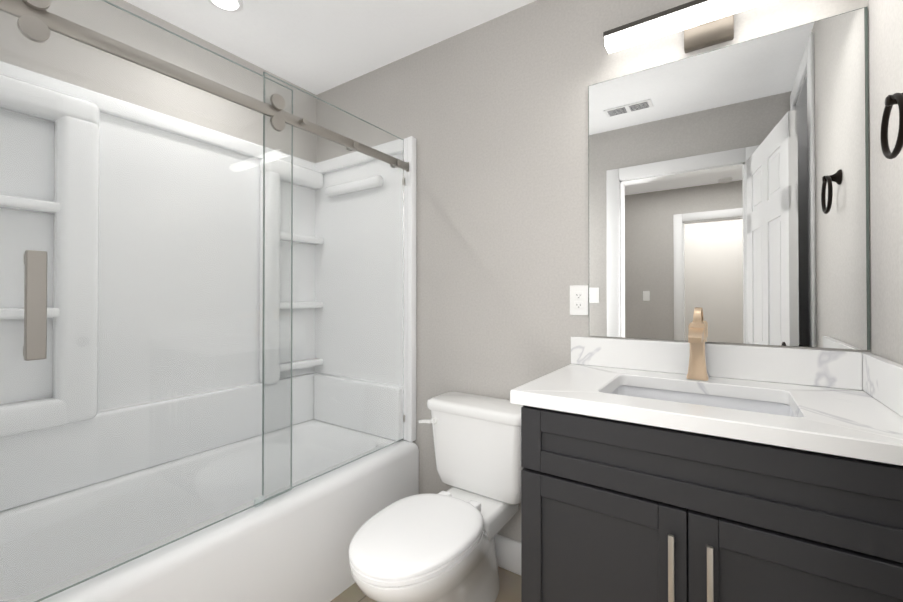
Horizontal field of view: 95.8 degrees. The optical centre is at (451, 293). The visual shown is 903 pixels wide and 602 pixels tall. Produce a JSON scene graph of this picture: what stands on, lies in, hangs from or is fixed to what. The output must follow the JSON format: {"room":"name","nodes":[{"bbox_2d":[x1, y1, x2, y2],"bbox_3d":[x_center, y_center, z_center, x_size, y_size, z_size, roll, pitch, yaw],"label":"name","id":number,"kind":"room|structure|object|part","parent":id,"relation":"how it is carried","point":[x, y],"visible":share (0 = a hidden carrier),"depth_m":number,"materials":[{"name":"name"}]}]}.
{"room":"bathroom","nodes":[
{"label":"bathroom","id":0,"kind":"room"},
{"bbox_2d":[106,0,315,96],"bbox_3d":[-1.370,-0.020,1.843,0.120,2.440,1.720,0,-1,34],"label":"wall","id":1,"kind":"structure","parent":0,"point":[131,8],"depth_m":1.94,"materials":[{"name":"paint"}]},
{"bbox_2d":[124,0,535,94],"bbox_3d":[-0.929,-1.310,-0.712,3.720,0.100,5.720,0,-1,34],"label":"ceiling","id":2,"kind":"structure","parent":0,"point":[316,47],"depth_m":1.90,"materials":[{"name":"paint"}]},
{"bbox_2d":[208,0,242,11],"bbox_3d":[-0.955,-1.236,1.717,0.140,0.010,0.140,0,-1,34],"label":"recessed light","id":3,"kind":"object","parent":2,"relation":"in","point":[230,5],"visible":1,"depth_m":1.74,"materials":[{"name":"white paint"}]},
{"bbox_2d":[330,566,520,601],"bbox_3d":[-0.929,1.230,-0.731,3.720,0.100,5.720,0,-1,34],"label":"floor","id":4,"kind":"structure","parent":0,"point":[510,587],"depth_m":1.64,"materials":[{"name":"tile"}]},
{"bbox_2d":[0,0,418,601],"bbox_3d":[-0.943,0.201,1.626,0.823,1.995,1.594,0,-1,34],"label":"shower","id":5,"kind":"object","parent":4,"relation":"on","point":[206,324],"visible":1,"depth_m":1.22,"materials":[{"name":"white plastic"}]},
{"bbox_3d":[-0.953,0.025,0.929,0.058,0.245,0.034,0,-1,34],"label":"slider pull","id":6,"kind":"part","parent":5,"relation":"part of","materials":[{"name":"silver metal"}]},
{"bbox_2d":[0,417,418,601],"bbox_3d":[-0.945,0.968,1.621,0.819,0.460,1.594,0,-1,34],"label":"tub","id":7,"kind":"object","parent":5,"relation":"in","point":[292,545],"depth_m":1.42,"materials":[{"name":"white plastic"}]},
{"bbox_2d":[349,392,522,601],"bbox_3d":[-0.041,0.825,1.483,0.481,0.745,0.780,0,-1,34],"label":"toilet","id":8,"kind":"object","parent":4,"relation":"on","point":[439,547],"visible":0.92,"depth_m":1.48,"materials":[{"name":"white ceramic"}]},
{"bbox_3d":[-0.106,0.794,1.369,0.368,0.045,0.518,0,-1,34],"label":"seat","id":9,"kind":"part","parent":8,"relation":"part of","materials":[{"name":"white plastic"}]},
{"bbox_3d":[-0.104,0.540,1.746,0.084,0.030,0.032,0,-1,34],"label":"lever","id":10,"kind":"part","parent":8,"relation":"part of","materials":[{"name":"white ceramic"}]},
{"bbox_3d":[0.131,0.662,1.721,0.440,0.330,0.192,0,-1,34],"label":"tank","id":11,"kind":"part","parent":8,"relation":"part of","materials":[{"name":"white ceramic"}]},
{"bbox_2d":[510,308,902,601],"bbox_3d":[0.669,0.620,1.145,0.847,1.150,0.584,0,-1,34],"label":"bathroom vanity","id":12,"kind":"object","parent":4,"relation":"on","point":[695,468],"visible":1,"depth_m":0.97,"materials":[{"name":"grey paint"}]},
{"bbox_2d":[510,336,902,475],"bbox_3d":[0.674,0.237,1.156,0.847,0.145,0.564,0,-1,34],"label":"countertop","id":13,"kind":"structure","parent":12,"relation":"on","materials":[{"name":"stone"}]},
{"bbox_2d":[686,308,708,380],"bbox_3d":[0.775,0.160,1.289,0.060,0.228,0.169,0,-1,34],"label":"faucet","id":14,"kind":"object","parent":13,"relation":"on","point":[697,352],"depth_m":1.30,"materials":[{"name":"beige metal"}]},
{"bbox_2d":[316,0,870,542],"bbox_3d":[0.207,-0.020,1.889,2.685,2.440,0.120,0,-1,34],"label":"wall","id":15,"kind":"structure","parent":0,"point":[490,116],"depth_m":1.80,"materials":[{"name":"paint"}]},
{"bbox_2d":[494,534,520,575],"bbox_3d":[0.175,1.132,1.822,0.780,0.135,0.013,0,-1,34],"label":"baseboard","id":16,"kind":"structure","parent":15,"relation":"attached to","point":[508,553],"depth_m":1.75,"materials":[{"name":"white paint"}]},
{"bbox_2d":[570,285,587,314],"bbox_3d":[0.503,0.025,1.611,0.073,0.118,0.008,0,-1,34],"label":"outlet","id":17,"kind":"object","parent":15,"relation":"attached to","point":[578,299],"visible":1,"depth_m":1.61,"materials":[{"name":"white plastic"}]},
{"bbox_2d":[603,0,775,54],"bbox_3d":[0.837,-0.890,1.336,0.631,0.112,0.100,0,-1,34],"label":"sconce","id":18,"kind":"object","parent":15,"relation":"attached to","point":[704,23],"visible":0.98,"depth_m":1.36,"materials":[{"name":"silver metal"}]},
{"bbox_2d":[588,7,869,349],"bbox_3d":[0.860,-0.327,1.374,0.780,0.976,0.006,0,-1,34],"label":"mirror","id":19,"kind":"object","parent":15,"relation":"attached to","point":[729,191],"visible":1,"depth_m":1.32,"materials":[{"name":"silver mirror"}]},
{"bbox_2d":[868,0,902,364],"bbox_3d":[0.756,-0.031,0.409,0.120,2.440,1.720,0,-1,34],"label":"wall","id":20,"kind":"structure","parent":0,"point":[885,26],"depth_m":1.04,"materials":[{"name":"paint"}]},
{"bbox_2d":[880,93,902,158],"bbox_3d":[0.965,-0.370,0.874,0.048,0.153,0.136,0,-1,34],"label":"towel ring","id":21,"kind":"object","parent":20,"relation":"attached to","point":[893,99],"visible":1,"depth_m":0.88,"materials":[{"name":"black metal"}]}
]}

